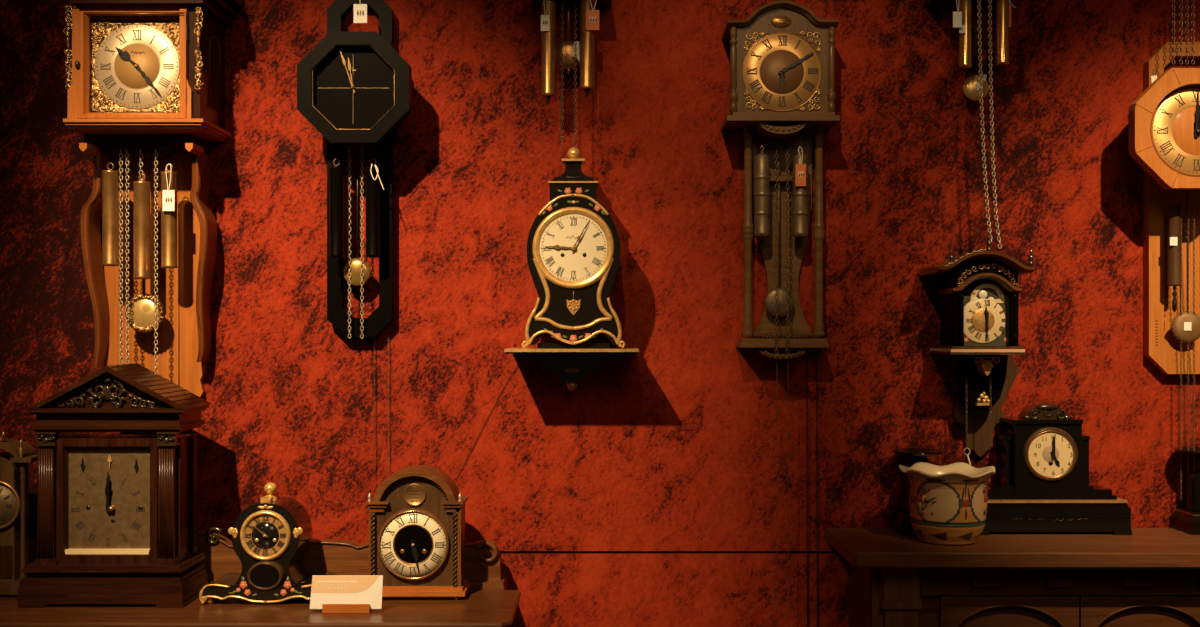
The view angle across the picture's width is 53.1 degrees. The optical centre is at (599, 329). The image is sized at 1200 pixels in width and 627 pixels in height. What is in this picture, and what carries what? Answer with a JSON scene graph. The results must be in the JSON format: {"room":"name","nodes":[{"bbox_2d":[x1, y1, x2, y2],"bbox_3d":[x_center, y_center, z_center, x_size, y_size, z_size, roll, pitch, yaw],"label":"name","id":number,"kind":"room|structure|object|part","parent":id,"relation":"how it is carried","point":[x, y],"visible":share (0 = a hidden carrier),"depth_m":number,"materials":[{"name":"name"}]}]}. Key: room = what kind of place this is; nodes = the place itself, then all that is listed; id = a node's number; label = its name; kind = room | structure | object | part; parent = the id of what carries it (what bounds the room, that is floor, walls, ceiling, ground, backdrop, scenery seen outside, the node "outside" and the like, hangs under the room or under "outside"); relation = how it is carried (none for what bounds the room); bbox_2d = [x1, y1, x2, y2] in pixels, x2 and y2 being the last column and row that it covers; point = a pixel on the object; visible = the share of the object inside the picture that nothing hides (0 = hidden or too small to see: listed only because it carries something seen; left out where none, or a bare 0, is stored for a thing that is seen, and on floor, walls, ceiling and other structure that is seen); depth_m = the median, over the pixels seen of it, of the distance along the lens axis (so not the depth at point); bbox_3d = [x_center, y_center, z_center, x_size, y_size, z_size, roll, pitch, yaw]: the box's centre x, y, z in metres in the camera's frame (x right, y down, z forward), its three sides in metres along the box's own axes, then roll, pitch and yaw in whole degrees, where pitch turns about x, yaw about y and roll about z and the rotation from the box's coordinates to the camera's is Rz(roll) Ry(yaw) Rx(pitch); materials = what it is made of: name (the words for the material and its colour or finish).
{"room":"shop","nodes":[
{"label":"shop","id":0,"kind":"room"},
{"bbox_2d":[0,0,1199,626],"bbox_3d":[0.000,-0.410,3.058,8.000,3.700,0.124,0,0,0],"label":"wall","id":1,"kind":"structure","parent":0,"point":[670,445],"depth_m":3.00,"materials":[{"name":"red paint"}]},
{"bbox_2d":[63,0,243,397],"bbox_3d":[-1.081,-0.366,2.877,0.380,1.079,0.245,0,0,0],"label":"wall clock","id":2,"kind":"object","parent":1,"relation":"attached to","point":[145,83],"visible":1,"depth_m":2.88,"materials":[{"name":"brown wood"}]},
{"bbox_2d":[71,8,74,78],"bbox_3d":[-1.236,-0.626,2.906,0.008,0.258,0.188,0,0,0],"label":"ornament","id":3,"kind":"object","parent":2,"relation":"attached to","point":[72,9],"depth_m":2.80,"materials":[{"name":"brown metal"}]},
{"bbox_3d":[-1.216,-0.618,2.793,0.011,0.017,0.011,0,0,0],"label":"knob","id":4,"kind":"part","parent":2,"relation":"part of","materials":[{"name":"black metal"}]},
{"bbox_3d":[-1.152,-0.166,2.885,0.008,0.539,0.008,0,0,45],"label":"chain","id":5,"kind":"part","parent":2,"relation":"part of","materials":[{"name":"metal"}]},
{"bbox_3d":[-1.136,-0.166,2.885,0.008,0.539,0.008,0,0,45],"label":"chain","id":6,"kind":"part","parent":2,"relation":"part of","materials":[{"name":"metal"}]},
{"bbox_3d":[-1.092,-0.619,2.807,0.255,0.249,0.022,0,0,0],"label":"door","id":7,"kind":"part","parent":2,"relation":"part of","materials":[{"name":"brown wood"}]},
{"bbox_2d":[74,6,190,20],"bbox_3d":[-1.117,-0.637,2.910,0.308,0.249,0.180,0,0,0],"label":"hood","id":8,"kind":"object","parent":2,"relation":"attached to","point":[89,17],"depth_m":2.82,"materials":[{"name":"brown wood"}]},
{"bbox_3d":[-1.091,-0.619,2.827,0.219,0.208,0.002,0,0,0],"label":"spandrel plate","id":9,"kind":"part","parent":2,"relation":"part of","materials":[{"name":"gold metal"}]},
{"bbox_3d":[-1.096,-0.629,2.829,0.230,0.236,0.003,0,0,0],"label":"dial plate","id":10,"kind":"part","parent":2,"relation":"part of","materials":[{"name":"gold metal"}]},
{"bbox_3d":[-1.103,-0.393,2.885,0.008,0.084,0.008,0,0,-45],"label":"chain","id":11,"kind":"part","parent":2,"relation":"part of","materials":[{"name":"metal"}]},
{"bbox_3d":[-1.111,-0.256,2.925,0.007,0.366,0.007,0,0,-22],"label":"pendulum rod","id":12,"kind":"part","parent":2,"relation":"part of","materials":[{"name":"brown wood"}]},
{"bbox_3d":[-1.083,-0.480,2.891,0.325,0.020,0.218,0,0,0],"label":"moulding","id":13,"kind":"part","parent":2,"relation":"part of","materials":[{"name":"brown wood"}]},
{"bbox_3d":[-1.067,-0.159,2.885,0.008,0.554,0.008,0,0,45],"label":"chain","id":14,"kind":"part","parent":2,"relation":"part of","materials":[{"name":"metal"}]},
{"bbox_3d":[-1.063,-0.832,2.877,0.344,0.145,0.245,0,0,0],"label":"crown moulding","id":15,"kind":"part","parent":2,"relation":"part of","materials":[{"name":"brown wood"}]},
{"bbox_2d":[162,164,174,210],"bbox_3d":[-1.026,-0.339,2.853,0.028,0.113,0.002,0,0,0],"label":"price tag","id":16,"kind":"object","parent":2,"relation":"hanging from","point":[168,196],"visible":1,"depth_m":2.85,"materials":[{"name":"white paper"}]},
{"bbox_2d":[188,8,224,129],"bbox_3d":[-0.951,-0.626,2.906,0.028,0.258,0.188,0,0,0],"label":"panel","id":17,"kind":"object","parent":2,"relation":"attached to","point":[206,31],"depth_m":2.86,"materials":[{"name":"brown wood"}]},
{"bbox_2d":[297,0,411,476],"bbox_3d":[-0.585,-0.233,2.915,0.265,1.206,0.150,0,0,0],"label":"wall clock","id":18,"kind":"object","parent":1,"relation":"attached to","point":[355,88],"visible":0.99,"depth_m":2.89,"materials":[{"name":"black wood"}]},
{"bbox_3d":[-0.614,-0.223,2.940,0.007,0.489,0.007,0,0,45],"label":"chain","id":19,"kind":"part","parent":18,"relation":"part of","materials":[{"name":"metal"}]},
{"bbox_3d":[-0.585,-0.575,2.860,0.265,0.263,0.040,0,0,0],"label":"frame","id":20,"kind":"part","parent":18,"relation":"part of","materials":[{"name":"black wood"}]},
{"bbox_3d":[-0.596,-0.317,2.950,0.003,0.300,0.004,0,0,0],"label":"pendulum rod","id":21,"kind":"part","parent":18,"relation":"part of","materials":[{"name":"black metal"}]},
{"bbox_2d":[353,0,366,22],"bbox_3d":[-0.576,-0.779,2.892,0.032,0.082,0.017,0,0,0],"label":"price tag","id":22,"kind":"object","parent":18,"relation":"hanging from","point":[359,10],"visible":1,"depth_m":2.88,"materials":[{"name":"white paper"}]},
{"bbox_3d":[-0.593,-0.409,2.974,0.160,0.854,0.028,0,0,0],"label":"frame","id":23,"kind":"part","parent":18,"relation":"part of","materials":[{"name":"black wood"}]},
{"bbox_3d":[-0.583,-0.223,2.940,0.007,0.489,0.007,0,0,45],"label":"chain","id":24,"kind":"part","parent":18,"relation":"part of","materials":[{"name":"metal"}]},
{"bbox_3d":[-0.561,0.188,2.988,0.003,0.353,0.003,0,0,-45],"label":"chain","id":25,"kind":"part","parent":18,"relation":"part of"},
{"bbox_2d":[370,164,383,189],"bbox_3d":[-0.533,-0.367,2.875,0.034,0.063,0.006,0,0,4],"label":"string","id":26,"kind":"object","parent":18,"relation":"hanging from","point":[376,168],"visible":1,"depth_m":2.87,"materials":[{"name":"beige fabric"}]},
{"bbox_3d":[-0.527,0.191,2.988,0.003,0.358,0.003,0,0,-45],"label":"chain","id":27,"kind":"part","parent":18,"relation":"part of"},
{"bbox_2d":[455,360,521,479],"bbox_3d":[-0.278,0.225,2.996,0.168,0.300,0.002,0,0,0],"label":"cord","id":28,"kind":"object","parent":1,"relation":"attached to","point":[521,360],"visible":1,"depth_m":3.00,"materials":[{"name":"black plastic"}]},
{"bbox_2d":[504,348,638,390],"bbox_3d":[-0.066,0.097,2.899,0.314,0.105,0.202,0,0,0],"label":"wall shelf","id":29,"kind":"object","parent":1,"relation":"attached to","point":[571,365],"visible":0.99,"depth_m":2.91,"materials":[{"name":"black paint"}]},
{"bbox_3d":[-0.068,0.138,2.930,0.025,0.022,0.025,0,0,0],"label":"knob","id":30,"kind":"part","parent":29,"relation":"part of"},
{"bbox_2d":[521,147,625,348],"bbox_3d":[-0.062,-0.198,2.885,0.245,0.486,0.141,0,0,0],"label":"clock","id":31,"kind":"object","parent":29,"relation":"on","point":[573,243],"visible":1,"depth_m":2.83,"materials":[{"name":"black paint"}]},
{"bbox_3d":[-0.064,-0.379,2.895,0.118,0.061,0.112,0,0,0],"label":"cap moulding","id":32,"kind":"part","parent":31,"relation":"part of","materials":[{"name":"black wood"}]},
{"bbox_2d":[532,0,611,150],"bbox_3d":[-0.069,-0.744,2.925,0.195,0.618,0.150,0,0,0],"label":"wall clock","id":33,"kind":"object","parent":1,"relation":"attached to","point":[561,54],"visible":1,"depth_m":2.89,"materials":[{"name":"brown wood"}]},
{"bbox_2d":[541,0,549,30],"bbox_3d":[-0.132,-0.757,2.880,0.021,0.079,0.002,0,0,0],"label":"price tag","id":34,"kind":"object","parent":33,"relation":"hanging from","point":[545,19],"visible":1,"depth_m":2.88,"materials":[{"name":"white paper"}]},
{"bbox_3d":[-0.091,-0.630,2.910,0.006,0.392,0.006,0,0,45],"label":"chain","id":35,"kind":"part","parent":33,"relation":"part of","materials":[{"name":"gold metal"}]},
{"bbox_3d":[-0.077,-0.772,2.940,0.007,0.132,0.007,0,0,22],"label":"pendulum rod","id":36,"kind":"part","parent":33,"relation":"part of","materials":[{"name":"gold metal"}]},
{"bbox_2d":[572,41,578,60],"bbox_3d":[-0.059,-0.678,2.922,0.018,0.052,0.003,0,0,0],"label":"price tag","id":37,"kind":"object","parent":33,"relation":"attached to","point":[577,44],"visible":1,"depth_m":2.92,"materials":[{"name":"white paper"}]},
{"bbox_3d":[-0.060,-0.630,2.910,0.006,0.392,0.006,0,0,45],"label":"chain","id":38,"kind":"part","parent":33,"relation":"part of","materials":[{"name":"metal"}]},
{"bbox_2d":[586,0,598,29],"bbox_3d":[-0.018,-0.760,2.877,0.032,0.081,0.002,0,0,0],"label":"price tag","id":39,"kind":"object","parent":33,"relation":"attached to","point":[592,16],"visible":1,"depth_m":2.88,"materials":[{"name":"orange paper"}]},
{"bbox_2d":[500,551,837,552],"bbox_3d":[0.000,0.556,3.066,8.000,0.007,0.108,0,0,0],"label":"trim","id":40,"kind":"structure","parent":1,"relation":"attached to","point":[500,551],"depth_m":3.01,"materials":[{"name":"black"}]},
{"bbox_2d":[721,0,839,625],"bbox_3d":[0.437,-0.034,2.929,0.269,1.505,0.142,0,0,0],"label":"wall clock","id":41,"kind":"object","parent":1,"relation":"attached to","point":[782,56],"visible":0.99,"depth_m":2.91,"materials":[{"name":"brown wood"}]},
{"bbox_3d":[0.363,-0.248,2.945,0.029,0.530,0.029,0,0,0],"label":"post","id":42,"kind":"part","parent":41,"relation":"part of","materials":[{"name":"brown wood"}]},
{"bbox_3d":[0.428,-0.185,2.913,0.010,0.511,0.035,0,0,8],"label":"chain","id":43,"kind":"part","parent":41,"relation":"part of","materials":[{"name":"metal"}]},
{"bbox_3d":[0.428,0.390,2.900,0.003,0.657,0.003,0,0,45],"label":"chain","id":44,"kind":"part","parent":41,"relation":"part of","materials":[{"name":"silver metal"}]},
{"bbox_3d":[0.441,-0.271,2.955,0.003,0.345,0.004,0,0,0],"label":"pendulum rod","id":45,"kind":"part","parent":41,"relation":"part of","materials":[{"name":"grey metal"}]},
{"bbox_2d":[730,9,828,111],"bbox_3d":[0.441,-0.646,2.941,0.233,0.259,0.118,0,0,0],"label":"hood","id":46,"kind":"object","parent":41,"relation":"attached to","point":[779,58],"depth_m":2.88,"materials":[{"name":"brown wood"}]},
{"bbox_3d":[0.436,-0.756,2.929,0.266,0.061,0.142,0,0,0],"label":"cornice","id":47,"kind":"part","parent":41,"relation":"part of","materials":[{"name":"brown wood"}]},
{"bbox_3d":[0.437,-0.510,2.929,0.269,0.022,0.142,0,0,0],"label":"moulding","id":48,"kind":"part","parent":41,"relation":"part of","materials":[{"name":"brown wood"}]},
{"bbox_3d":[0.453,0.012,2.969,0.150,0.017,0.009,0,0,0],"label":"carved rail","id":49,"kind":"part","parent":41,"relation":"part of","materials":[{"name":"brown wood"}]},
{"bbox_3d":[0.455,-0.185,2.913,0.010,0.511,0.035,0,0,9],"label":"chain","id":50,"kind":"part","parent":41,"relation":"part of","materials":[{"name":"metal"}]},
{"bbox_3d":[0.455,0.390,2.900,0.003,0.657,0.003,0,0,45],"label":"chain","id":51,"kind":"part","parent":41,"relation":"part of","materials":[{"name":"silver metal"}]},
{"bbox_2d":[795,147,805,185],"bbox_3d":[0.485,-0.396,2.902,0.025,0.095,0.002,0,0,0],"label":"price tag","id":52,"kind":"object","parent":41,"relation":"hanging from","point":[800,169],"visible":1,"depth_m":2.90,"materials":[{"name":"orange paper"}]},
{"bbox_3d":[0.537,-0.248,2.945,0.029,0.530,0.029,0,0,0],"label":"post","id":53,"kind":"part","parent":41,"relation":"part of","materials":[{"name":"brown wood"}]},
{"bbox_2d":[806,351,807,626],"bbox_3d":[0.516,0.486,2.989,0.004,0.872,0.005,0,0,0],"label":"cord","id":54,"kind":"object","parent":1,"relation":"attached to","point":[806,351],"visible":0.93,"depth_m":2.99,"materials":[{"name":"black plastic"}]},
{"bbox_2d":[816,351,817,626],"bbox_3d":[0.541,0.486,2.989,0.005,0.872,0.005,0,0,0],"label":"cord","id":55,"kind":"object","parent":1,"relation":"attached to","point":[816,351],"visible":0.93,"depth_m":2.99,"materials":[{"name":"black plastic"}]},
{"bbox_2d":[924,0,1013,248],"bbox_3d":[0.912,-0.623,2.925,0.204,0.859,0.150,0,0,0],"label":"wall clock","id":56,"kind":"object","parent":1,"relation":"attached to","point":[970,90],"visible":0.99,"depth_m":2.89,"materials":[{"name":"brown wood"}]},
{"bbox_2d":[953,0,961,27],"bbox_3d":[0.856,-0.763,2.873,0.022,0.078,0.002,0,0,0],"label":"price tag","id":57,"kind":"object","parent":56,"relation":"hanging from","point":[957,16],"visible":1,"depth_m":2.87,"materials":[{"name":"white paper"}]},
{"bbox_2d":[959,25,964,32],"bbox_3d":[0.870,-0.723,2.881,0.015,0.019,0.001,0,0,0],"label":"sticker","id":58,"kind":"object","parent":56,"relation":"attached to","point":[961,30],"visible":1,"depth_m":2.88,"materials":[{"name":"white paper"}]},
{"bbox_3d":[0.926,-0.731,2.955,0.005,0.222,0.005,0,0,-23],"label":"pendulum rod","id":59,"kind":"part","parent":56,"relation":"part of","materials":[{"name":"black metal"}]},
{"bbox_2d":[976,74,985,89],"bbox_3d":[0.934,-0.607,2.939,0.025,0.041,0.002,0,0,0],"label":"sticker","id":60,"kind":"object","parent":56,"relation":"attached to","point":[984,75],"visible":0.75,"depth_m":2.94,"materials":[{"name":"white paper"}]},
{"bbox_3d":[0.923,-0.514,2.877,0.036,0.619,0.014,0,0,21],"label":"chain","id":61,"kind":"part","parent":56,"relation":"part of","materials":[{"name":"metal"}]},
{"bbox_3d":[0.948,-0.509,2.880,0.034,0.630,0.011,0,0,0],"label":"chain","id":62,"kind":"part","parent":56,"relation":"part of","materials":[{"name":"metal"}]},
{"bbox_2d":[1008,0,1015,26],"bbox_3d":[0.989,-0.760,2.878,0.018,0.066,0.002,0,0,0],"label":"price tag","id":63,"kind":"object","parent":56,"relation":"hanging from","point":[1008,0],"visible":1,"depth_m":2.88,"materials":[{"name":"orange"}]},
{"bbox_2d":[919,235,1034,464],"bbox_3d":[0.917,0.058,2.905,0.246,0.570,0.190,0,0,0],"label":"wall clock","id":64,"kind":"object","parent":1,"relation":"attached to","point":[979,326],"visible":1,"depth_m":2.87,"materials":[{"name":"brown wood"}]},
{"bbox_3d":[0.858,-0.170,2.818,0.100,0.041,0.007,0,0,0],"label":"chain","id":65,"kind":"part","parent":64,"relation":"part of","materials":[{"name":"metal"}]},
{"bbox_3d":[0.886,0.198,2.900,0.004,0.177,0.004,0,0,45],"label":"chain","id":66,"kind":"part","parent":64,"relation":"part of","materials":[{"name":"silver metal"}]},
{"bbox_3d":[0.926,-0.021,2.868,0.116,0.119,0.005,0,0,0],"label":"dial plate","id":67,"kind":"part","parent":64,"relation":"part of","materials":[{"name":"yellow paint"}]},
{"bbox_3d":[0.944,0.169,2.900,0.004,0.119,0.004,0,0,45],"label":"chain","id":68,"kind":"part","parent":64,"relation":"part of","materials":[{"name":"silver metal"}]},
{"bbox_2d":[1128,42,1199,499],"bbox_3d":[1.428,-0.146,2.914,0.332,1.132,0.171,0,0,0],"label":"wall clock","id":69,"kind":"object","parent":1,"relation":"attached to","point":[1164,120],"visible":0.97,"depth_m":2.94,"materials":[{"name":"brown wood"}]},
{"bbox_2d":[1151,69,1156,82],"bbox_3d":[1.331,-0.601,2.881,0.017,0.050,0.002,0,0,0],"label":"price tag","id":70,"kind":"object","parent":69,"relation":"attached to","point":[1153,78],"visible":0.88,"depth_m":2.88,"materials":[{"name":"beige paper"}]},
{"bbox_3d":[1.408,-0.476,2.848,0.292,0.283,0.035,0,0,0],"label":"frame","id":71,"kind":"part","parent":69,"relation":"part of","materials":[{"name":"brown wood"}]},
{"bbox_3d":[1.474,-0.302,2.984,0.232,0.821,0.032,0,0,0],"label":"frame","id":72,"kind":"part","parent":69,"relation":"part of","materials":[{"name":"brown wood"}]},
{"bbox_2d":[1172,0,1174,64],"bbox_3d":[1.379,-0.733,2.885,0.007,0.192,0.007,0,0,45],"label":"chain","id":73,"kind":"object","parent":69,"relation":"hanging from","point":[1172,0],"visible":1,"depth_m":2.88,"materials":[{"name":"metal"}]},
{"bbox_2d":[1170,237,1176,245],"bbox_3d":[1.390,-0.215,2.909,0.018,0.021,0.002,0,0,0],"label":"sticker","id":74,"kind":"object","parent":69,"relation":"attached to","point":[1173,240],"visible":1,"depth_m":2.91,"materials":[{"name":"white paper"}]},
{"bbox_2d":[1179,0,1182,64],"bbox_3d":[1.397,-0.733,2.885,0.007,0.192,0.007,0,0,45],"label":"chain","id":75,"kind":"object","parent":69,"relation":"hanging from","point":[1179,0],"visible":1,"depth_m":2.88,"materials":[{"name":"metal"}]},
{"bbox_3d":[1.419,0.037,2.930,0.006,0.765,0.050,0,0,26],"label":"chain","id":76,"kind":"part","parent":69,"relation":"part of","materials":[{"name":"silver metal"}]},
{"bbox_2d":[1185,0,1188,64],"bbox_3d":[1.411,-0.733,2.885,0.007,0.192,0.007,0,0,45],"label":"chain","id":77,"kind":"object","parent":69,"relation":"hanging from","point":[1185,0],"visible":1,"depth_m":2.88,"materials":[{"name":"metal"}]},
{"bbox_2d":[1184,322,1190,330],"bbox_3d":[1.435,-0.009,2.931,0.018,0.021,0.001,0,0,0],"label":"sticker","id":78,"kind":"object","parent":69,"relation":"attached to","point":[1187,325],"visible":1,"depth_m":2.93,"materials":[{"name":"white paper"}]},
{"bbox_3d":[1.444,-0.202,2.950,0.004,0.334,0.004,0,0,0],"label":"pendulum rod","id":79,"kind":"part","parent":69,"relation":"part of","materials":[{"name":"black metal"}]},
{"bbox_3d":[1.436,0.037,2.930,0.006,0.765,0.050,0,0,26],"label":"chain","id":80,"kind":"part","parent":69,"relation":"part of","materials":[{"name":"gold metal"}]},
{"bbox_2d":[1191,0,1194,64],"bbox_3d":[1.426,-0.733,2.885,0.007,0.192,0.007,0,0,45],"label":"chain","id":81,"kind":"object","parent":69,"relation":"hanging from","point":[1191,0],"visible":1,"depth_m":2.88,"materials":[{"name":"gold metal"}]},
{"bbox_3d":[1.450,0.037,2.930,0.006,0.765,0.050,0,0,26],"label":"chain","id":82,"kind":"part","parent":69,"relation":"part of","materials":[{"name":"metal"}]},
{"bbox_3d":[0.000,1.490,0.560,8.000,0.100,5.120,0,0,0],"label":"floor","id":83,"kind":"structure","parent":0,"visible":0},
{"bbox_2d":[0,527,520,626],"bbox_3d":[-0.969,0.957,2.744,1.562,0.965,0.431,0,0,0],"label":"sideboard","id":84,"kind":"object","parent":83,"relation":"on","point":[488,602],"visible":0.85,"depth_m":2.67,"materials":[{"name":"brown wood"}]},
{"bbox_2d":[0,431,36,599],"bbox_3d":[-1.397,0.426,2.801,0.183,0.385,0.107,0,0,0],"label":"mantel clock","id":85,"kind":"object","parent":84,"relation":"on","point":[14,462],"visible":0.98,"depth_m":2.78,"materials":[{"name":"brown wood"}]},
{"bbox_3d":[-1.412,0.536,2.784,0.102,0.073,0.013,0,0,0],"label":"panel","id":86,"kind":"part","parent":85,"relation":"part of","materials":[{"name":"brown wood"}]},
{"bbox_2d":[0,438,36,462],"bbox_3d":[-1.393,0.281,2.802,0.175,0.046,0.096,0,0,0],"label":"hood","id":87,"kind":"object","parent":85,"relation":"attached to","point":[19,451],"depth_m":2.78,"materials":[{"name":"brown wood"}]},
{"bbox_2d":[18,363,211,607],"bbox_3d":[-1.113,0.350,2.772,0.375,0.541,0.185,0,0,0],"label":"mantel clock","id":88,"kind":"object","parent":84,"relation":"on","point":[117,513],"visible":1,"depth_m":2.71,"materials":[{"name":"brown wood"}]},
{"bbox_3d":[-1.115,0.389,2.726,0.227,0.290,0.028,0,0,0],"label":"door frame","id":89,"kind":"part","parent":88,"relation":"part of","materials":[{"name":"brown wood"}]},
{"bbox_3d":[-1.117,0.503,2.726,0.194,0.011,0.018,0,0,0],"label":"gilt sill","id":90,"kind":"part","parent":88,"relation":"part of","materials":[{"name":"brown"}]},
{"bbox_2d":[199,482,336,603],"bbox_3d":[-0.755,0.486,2.772,0.300,0.268,0.136,0,0,0],"label":"mantel clock","id":91,"kind":"object","parent":84,"relation":"on","point":[270,537],"visible":0.91,"depth_m":2.72,"materials":[{"name":"black paint"}]},
{"bbox_3d":[-0.756,0.555,2.717,0.081,0.063,0.026,0,0,0],"label":"oval frame","id":92,"kind":"part","parent":91,"relation":"part of","materials":[{"name":"brown wood"}]},
{"bbox_3d":[-0.947,0.561,2.916,1.440,0.141,0.088,0,0,0],"label":"rail","id":93,"kind":"part","parent":84,"relation":"part of","materials":[{"name":"brown wood"}]},
{"bbox_3d":[-0.673,0.509,2.898,0.828,0.039,0.005,0,0,0],"label":"rail moulding","id":94,"kind":"part","parent":84,"relation":"part of","materials":[{"name":"brown wood"}]},
{"bbox_2d":[322,604,371,612],"bbox_3d":[-0.558,0.612,2.645,0.106,0.021,0.030,0,0,0],"label":"card holder","id":95,"kind":"object","parent":84,"relation":"on","point":[326,608],"visible":1,"depth_m":2.63,"materials":[{"name":"brown wood"}]},
{"bbox_2d":[310,575,382,608],"bbox_3d":[-0.558,0.577,2.638,0.162,0.074,0.002,0,0,0],"label":"printed card","id":96,"kind":"object","parent":95,"relation":"on","point":[325,589],"visible":1,"depth_m":2.64,"materials":[{"name":"white"}]},
{"bbox_2d":[311,576,378,592],"bbox_3d":[-0.560,0.559,2.638,0.150,0.038,0.001,0,0,0],"label":"print","id":97,"kind":"object","parent":96,"relation":"attached to","point":[320,584],"depth_m":2.64,"materials":[{"name":"beige"}]},
{"bbox_2d":[366,465,469,599],"bbox_3d":[-0.424,0.470,2.805,0.229,0.299,0.110,0,0,0],"label":"mantel clock","id":98,"kind":"object","parent":84,"relation":"on","point":[417,514],"visible":0.99,"depth_m":2.77,"materials":[{"name":"brown wood"}]},
{"bbox_3d":[-0.513,0.408,2.807,0.051,0.024,0.096,0,0,0],"label":"shoulder cornice","id":99,"kind":"part","parent":98,"relation":"part of","materials":[{"name":"brown wood"}]},
{"bbox_2d":[373,465,458,501],"bbox_3d":[-0.428,0.361,2.808,0.191,0.079,0.094,0,0,0],"label":"hood","id":100,"kind":"object","parent":98,"relation":"attached to","point":[415,483],"depth_m":2.78,"materials":[{"name":"brown wood"}]},
{"bbox_3d":[-0.339,0.408,2.807,0.051,0.024,0.096,0,0,0],"label":"shoulder cornice","id":101,"kind":"part","parent":98,"relation":"part of","materials":[{"name":"brown wood"}]},
{"bbox_2d":[826,528,1199,626],"bbox_3d":[1.432,0.963,2.829,1.736,0.940,0.339,0,0,0],"label":"base cabinet","id":102,"kind":"object","parent":83,"relation":"on","point":[1148,577],"visible":1,"depth_m":2.75,"materials":[{"name":"brown wood"}]},
{"bbox_3d":[0.685,0.980,2.747,0.088,0.886,0.046,0,0,0],"label":"post","id":103,"kind":"part","parent":102,"relation":"part of","materials":[{"name":"brown wood"}]},
{"bbox_2d":[890,448,941,534],"bbox_3d":[0.778,0.394,2.940,0.118,0.197,0.118,0,0,0],"label":"dish","id":104,"kind":"object","parent":102,"relation":"on","point":[900,522],"visible":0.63,"depth_m":2.92,"materials":[{"name":"black metal"}]},
{"bbox_3d":[0.778,0.377,2.940,0.078,0.132,0.078,0,0,0],"label":"stem","id":105,"kind":"part","parent":104,"relation":"part of","materials":[{"name":"black stone"}]},
{"bbox_3d":[0.778,0.304,2.940,0.118,0.018,0.118,0,0,0],"label":"dish","id":106,"kind":"part","parent":104,"relation":"part of","materials":[{"name":"black stone"}]},
{"bbox_2d":[898,462,995,544],"bbox_3d":[0.814,0.406,2.802,0.220,0.174,0.220,0,0,0],"label":"flower pot","id":107,"kind":"object","parent":102,"relation":"on","point":[948,503],"visible":1,"depth_m":2.73,"materials":[{"name":"beige"}]},
{"bbox_3d":[0.940,1.020,2.758,0.316,0.821,0.024,0,0,0],"label":"arched frame","id":108,"kind":"part","parent":102,"relation":"part of","materials":[{"name":"brown wood"}]},
{"bbox_2d":[826,528,1199,567],"bbox_3d":[1.432,0.511,2.828,1.736,0.036,0.336,0,0,0],"label":"shelf","id":109,"kind":"object","parent":102,"relation":"attached to","point":[861,547],"depth_m":2.70,"materials":[{"name":"brown wood"}]},
{"bbox_2d":[981,404,1131,534],"bbox_3d":[1.079,0.337,2.935,0.399,0.313,0.106,0,0,0],"label":"mantel clock","id":110,"kind":"object","parent":102,"relation":"on","point":[1042,484],"visible":0.99,"depth_m":2.90,"materials":[{"name":"black stone"}]},
{"bbox_3d":[1.260,1.020,2.758,0.316,0.821,0.024,0,0,0],"label":"arched frame","id":111,"kind":"part","parent":102,"relation":"part of","materials":[{"name":"brown wood"}]},
{"bbox_2d":[1170,447,1199,534],"bbox_3d":[1.477,0.393,2.940,0.130,0.200,0.130,0,0,0],"label":"dish","id":112,"kind":"object","parent":102,"relation":"on","point":[1186,519],"visible":1,"depth_m":2.92,"materials":[{"name":"black stone"}]},
{"bbox_3d":[1.477,0.302,2.940,0.130,0.018,0.130,0,0,0],"label":"dish","id":113,"kind":"part","parent":112,"relation":"part of","materials":[{"name":"black stone"}]},
{"bbox_3d":[1.477,0.375,2.940,0.078,0.132,0.078,0,0,0],"label":"stem","id":114,"kind":"part","parent":112,"relation":"part of","materials":[{"name":"brown wood"}]}
]}

